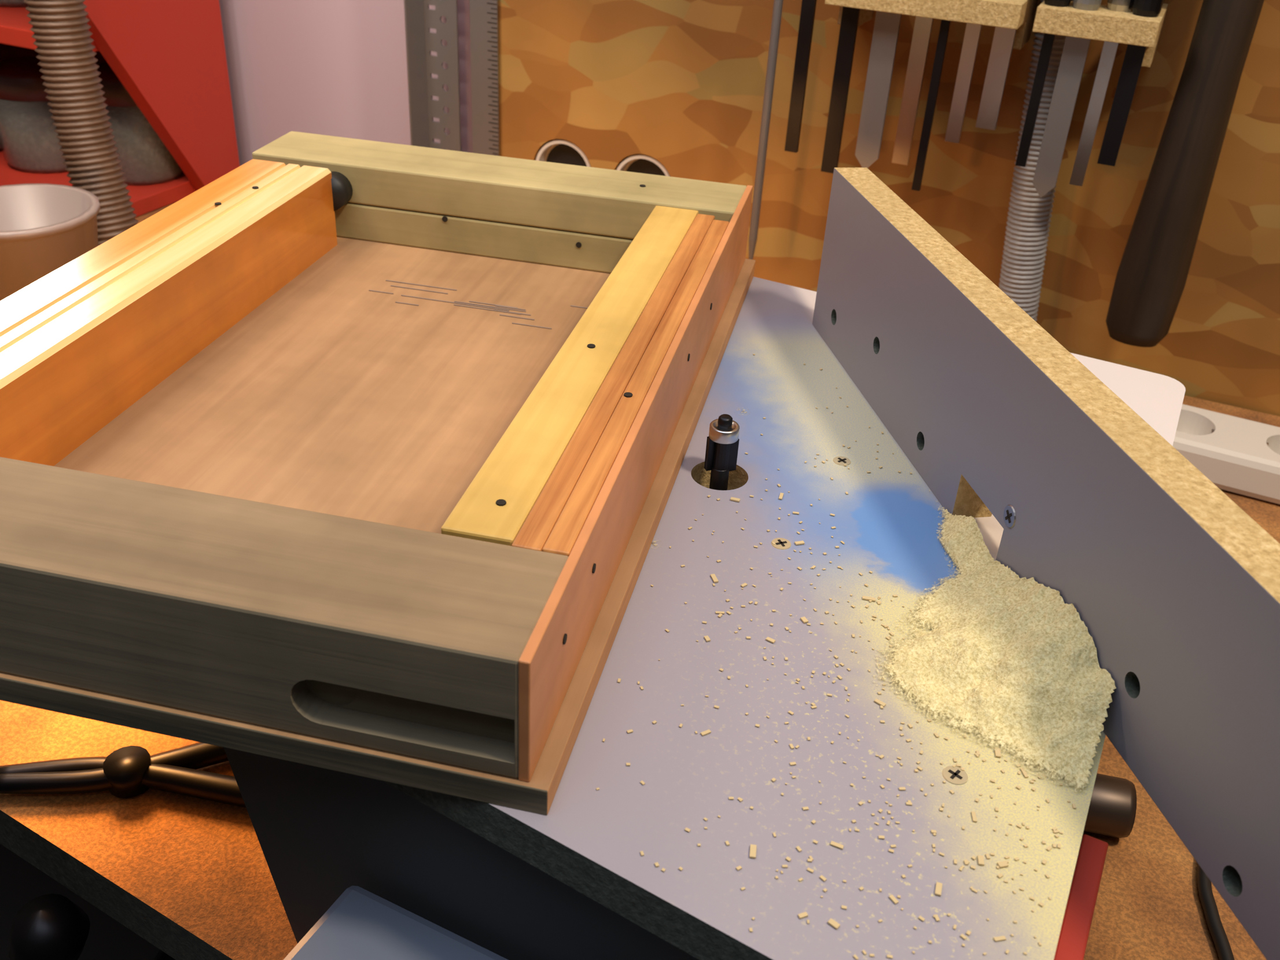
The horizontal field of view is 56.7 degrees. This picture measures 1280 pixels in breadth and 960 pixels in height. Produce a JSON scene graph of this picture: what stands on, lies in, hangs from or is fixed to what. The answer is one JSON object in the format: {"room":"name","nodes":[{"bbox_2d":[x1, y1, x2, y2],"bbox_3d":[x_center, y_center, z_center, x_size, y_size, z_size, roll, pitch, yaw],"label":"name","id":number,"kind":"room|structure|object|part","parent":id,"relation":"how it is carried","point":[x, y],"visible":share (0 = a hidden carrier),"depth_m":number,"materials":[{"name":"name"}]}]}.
{"room":"woodworking workshop","nodes":[
{"label":"woodworking workshop","id":0,"kind":"room"},
{"bbox_2d":[0,843,160,959],"bbox_3d":[-0.382,1.204,0.567,6.000,0.050,4.100,9,32,9],"label":"floor","id":1,"kind":"structure","parent":0,"point":[21,882],"depth_m":1.53,"materials":[{"name":"grey concrete"}]},
{"bbox_2d":[0,201,1279,959],"bbox_3d":[0.052,0.456,0.889,2.800,0.930,0.892,16,34,19],"label":"workbench","id":2,"kind":"object","parent":1,"relation":"on","point":[191,877],"depth_m":0.52,"materials":[{"name":"brown wood"}]},
{"bbox_2d":[0,183,100,300],"bbox_3d":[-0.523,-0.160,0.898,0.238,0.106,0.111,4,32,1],"label":"cup","id":3,"kind":"object","parent":2,"relation":"on","point":[44,227],"visible":0.44,"depth_m":0.87,"materials":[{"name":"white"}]},
{"bbox_2d":[23,0,138,245],"bbox_3d":[-0.434,-0.454,0.846,0.078,0.629,0.046,25,37,30],"label":"hose","id":4,"kind":"object","parent":2,"relation":"on","point":[62,35],"visible":0.79,"depth_m":0.93,"materials":[{"name":"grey plastic"}]},
{"bbox_3d":[-0.252,0.248,0.640,0.034,0.228,0.182,9,32,9],"label":"vise handle","id":5,"kind":"part","parent":2,"relation":"part of","materials":[{"name":"black plastic"}]},
{"bbox_2d":[0,0,239,216],"bbox_3d":[-0.734,-0.604,1.108,0.620,0.620,0.225,16,34,19],"label":"frame","id":6,"kind":"object","parent":2,"relation":"on","point":[169,56],"visible":0.38,"depth_m":1.15,"materials":[{"name":"red paint"}]},
{"bbox_2d":[0,56,67,173],"label":"glass jars","id":7,"kind":"object","parent":6,"relation":"on","point":[29,140],"depth_m":1.18,"materials":[{"name":"white glass"}]},
{"bbox_2d":[0,139,2,151],"bbox_3d":[-0.713,-0.396,1.247,0.086,0.088,0.086,16,34,19],"label":"jar","id":8,"kind":"object","parent":7,"relation":"on","point":[0,145],"depth_m":1.26,"materials":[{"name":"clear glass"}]},
{"bbox_2d":[0,0,28,6],"bbox_3d":[-0.605,-0.506,1.145,0.090,0.079,0.090,16,34,19],"label":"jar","id":9,"kind":"object","parent":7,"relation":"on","point":[3,3],"depth_m":1.13,"materials":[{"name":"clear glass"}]},
{"bbox_3d":[-0.609,-0.405,1.196,0.090,0.025,0.090,16,34,19],"label":"jar lid","id":10,"kind":"part","parent":7,"relation":"part of","materials":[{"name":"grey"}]},
{"bbox_3d":[-0.688,-0.655,1.194,0.584,0.620,0.006,16,34,19],"label":"panel","id":11,"kind":"part","parent":6,"relation":"part of","materials":[{"name":"red metal"}]},
{"bbox_2d":[95,61,182,185],"label":"glass jars","id":12,"kind":"object","parent":6,"relation":"on","point":[146,160],"depth_m":1.17,"materials":[{"name":"white glass"}]},
{"bbox_3d":[-0.506,-0.393,1.173,0.081,0.027,0.081,16,34,19],"label":"jar lid","id":13,"kind":"part","parent":12,"relation":"part of","materials":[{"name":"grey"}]},
{"bbox_2d":[0,742,245,807],"bbox_3d":[-0.205,0.133,0.544,0.177,0.014,0.074,-1,32,-8],"label":"pliers","id":14,"kind":"object","parent":2,"relation":"on","point":[129,771],"visible":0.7,"depth_m":0.53,"materials":[{"name":"black metal"}]},
{"bbox_2d":[223,276,1185,959],"bbox_3d":[0.023,0.071,0.538,0.363,0.150,0.490,17,34,21],"label":"table","id":15,"kind":"object","parent":2,"relation":"on","point":[361,868],"visible":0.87,"depth_m":0.39,"materials":[{"name":"grey laminate"}]},
{"bbox_2d":[0,131,755,815],"bbox_3d":[-0.123,-0.060,0.540,0.298,0.056,0.441,9,32,9],"label":"frame","id":16,"kind":"object","parent":15,"relation":"on","point":[362,458],"visible":1,"depth_m":0.47,"materials":[{"name":"brown wood"}]},
{"bbox_3d":[-0.236,-0.080,0.552,0.051,0.045,0.324,9,32,9],"label":"rail","id":17,"kind":"part","parent":16,"relation":"part of","materials":[{"name":"orange wood"}]},
{"bbox_3d":[-0.168,0.032,0.377,0.287,0.045,0.052,9,32,9],"label":"rail","id":18,"kind":"part","parent":16,"relation":"part of","materials":[{"name":"grey wood"}]},
{"bbox_3d":[-0.178,-0.167,0.684,0.020,0.020,0.012,9,32,9],"label":"clamp knob","id":19,"kind":"part","parent":16,"relation":"part of","materials":[{"name":"black plastic"}]},
{"bbox_3d":[-0.084,-0.151,0.706,0.285,0.022,0.050,9,32,9],"label":"rail","id":20,"kind":"part","parent":16,"relation":"part of","materials":[{"name":"brown wood"}]},
{"bbox_3d":[-0.082,-0.171,0.694,0.285,0.023,0.050,9,32,9],"label":"rail","id":21,"kind":"part","parent":16,"relation":"part of","materials":[{"name":"brown wood"}]},
{"bbox_3d":[-0.001,-0.043,0.515,0.010,0.044,0.328,9,32,9],"label":"rail","id":22,"kind":"part","parent":16,"relation":"part of","materials":[{"name":"brown wood"}]},
{"bbox_3d":[0.015,-0.042,0.515,0.004,0.045,0.437,9,32,9],"label":"panel","id":23,"kind":"part","parent":16,"relation":"part of","materials":[{"name":"orange wood"}]},
{"bbox_3d":[0.007,-0.039,0.510,0.009,0.045,0.320,9,32,9],"label":"rail","id":24,"kind":"part","parent":16,"relation":"part of","materials":[{"name":"brown wood"}]},
{"bbox_2d":[704,413,739,490],"bbox_3d":[0.034,0.005,0.519,0.013,0.074,0.013,-10,34,-20],"label":"bit","id":25,"kind":"object","parent":15,"relation":"attached to","point":[723,440],"visible":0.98,"depth_m":0.51,"materials":[{"name":"black metal"}]},
{"bbox_2d":[596,353,1116,959],"bbox_3d":[0.090,0.028,0.446,0.160,0.027,0.366,11,32,11],"label":"sawdust","id":26,"kind":"object","parent":15,"relation":"on","point":[1004,654],"visible":1,"depth_m":0.40,"materials":[{"name":"beige wood"}]},
{"bbox_2d":[812,167,1279,959],"bbox_3d":[0.161,0.038,0.378,0.019,0.088,0.620,-3,32,-10],"label":"fence","id":27,"kind":"object","parent":15,"relation":"on","point":[1175,588],"visible":0.96,"depth_m":0.39,"materials":[{"name":"grey laminate"}]},
{"bbox_2d":[1083,773,1136,837],"bbox_3d":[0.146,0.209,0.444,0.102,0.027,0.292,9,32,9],"label":"knob","id":28,"kind":"object","parent":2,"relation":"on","point":[1111,812],"visible":0.2,"depth_m":0.54,"materials":[{"name":"rubber"}]},
{"bbox_2d":[1197,863,1234,959],"bbox_3d":[0.314,0.131,0.607,0.038,0.006,0.435,17,34,21],"label":"cable","id":29,"kind":"object","parent":2,"relation":"on","point":[1216,929],"visible":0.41,"depth_m":0.51,"materials":[{"name":"black rubber"}]},
{"bbox_3d":[0.419,-0.019,0.837,0.150,0.030,0.068,17,34,21],"label":"power strip","id":30,"kind":"part","parent":2,"relation":"part of","materials":[{"name":"white plastic"}]},
{"bbox_2d":[218,0,1279,416],"bbox_3d":[-0.068,-0.558,0.977,5.500,2.550,0.075,16,34,19],"label":"wall","id":31,"kind":"structure","parent":0,"point":[679,84],"depth_m":0.97,"materials":[{"name":"brown wood"}]},
{"bbox_2d":[403,0,461,151],"bbox_3d":[-0.181,-0.485,1.010,0.036,0.520,0.030,16,34,19],"label":"metal strip","id":32,"kind":"object","parent":31,"relation":"attached to","point":[419,18],"visible":0.69,"depth_m":1.09,"materials":[{"name":"silver metal"}]},
{"bbox_2d":[469,0,499,156],"bbox_3d":[-0.134,-0.480,1.007,0.028,0.520,0.002,17,34,20],"label":"ruler","id":33,"kind":"object","parent":31,"relation":"hanging from","point":[484,29],"visible":0.69,"depth_m":1.08,"materials":[{"name":"grey metal"}]},
{"bbox_2d":[535,138,590,167],"bbox_3d":[-0.068,-0.288,1.101,0.059,0.059,0.016,16,34,19],"label":"pipe","id":34,"kind":"object","parent":31,"relation":"attached to","point":[561,151],"visible":0.41,"depth_m":1.10,"materials":[{"name":"beige plastic"}]},
{"bbox_2d":[616,153,670,176],"bbox_3d":[0.006,-0.267,1.075,0.059,0.059,0.016,16,34,19],"label":"pipe","id":35,"kind":"object","parent":31,"relation":"attached to","point":[639,163],"visible":0.31,"depth_m":1.07,"materials":[{"name":"beige plastic"}]},
{"bbox_2d":[748,0,1168,259],"bbox_3d":[0.226,-0.306,0.870,0.283,0.367,0.083,16,34,19],"label":"hanging tools","id":36,"kind":"object","parent":31,"relation":"attached to","point":[1138,24],"visible":0.98,"depth_m":0.84,"materials":[{"name":"silver metal"}]},
{"bbox_2d":[825,0,1031,29],"bbox_3d":[0.203,-0.339,0.838,0.136,0.016,0.042,16,34,19],"label":"shelf","id":37,"kind":"object","parent":36,"relation":"attached to","point":[1001,14],"depth_m":0.82,"materials":[{"name":"beige wood"}]},
{"bbox_2d":[1032,0,1164,47],"bbox_3d":[0.309,-0.309,0.800,0.078,0.016,0.042,16,34,19],"label":"shelf","id":38,"kind":"object","parent":36,"relation":"attached to","point":[1135,24],"depth_m":0.79,"materials":[{"name":"beige wood"}]},
{"bbox_2d":[998,0,1072,321],"bbox_3d":[0.310,-0.383,0.808,0.057,0.631,0.033,18,34,22],"label":"hose","id":39,"kind":"object","parent":31,"relation":"attached to","point":[1029,219],"visible":0.44,"depth_m":0.91,"materials":[{"name":"grey plastic"}]},
{"bbox_2d":[1105,0,1264,347],"bbox_3d":[0.387,-0.289,0.787,0.148,0.434,0.039,16,34,19],"label":"handle","id":40,"kind":"object","parent":31,"relation":"hanging from","point":[1152,274],"visible":1,"depth_m":0.82,"materials":[{"name":"rubber"}]}
]}

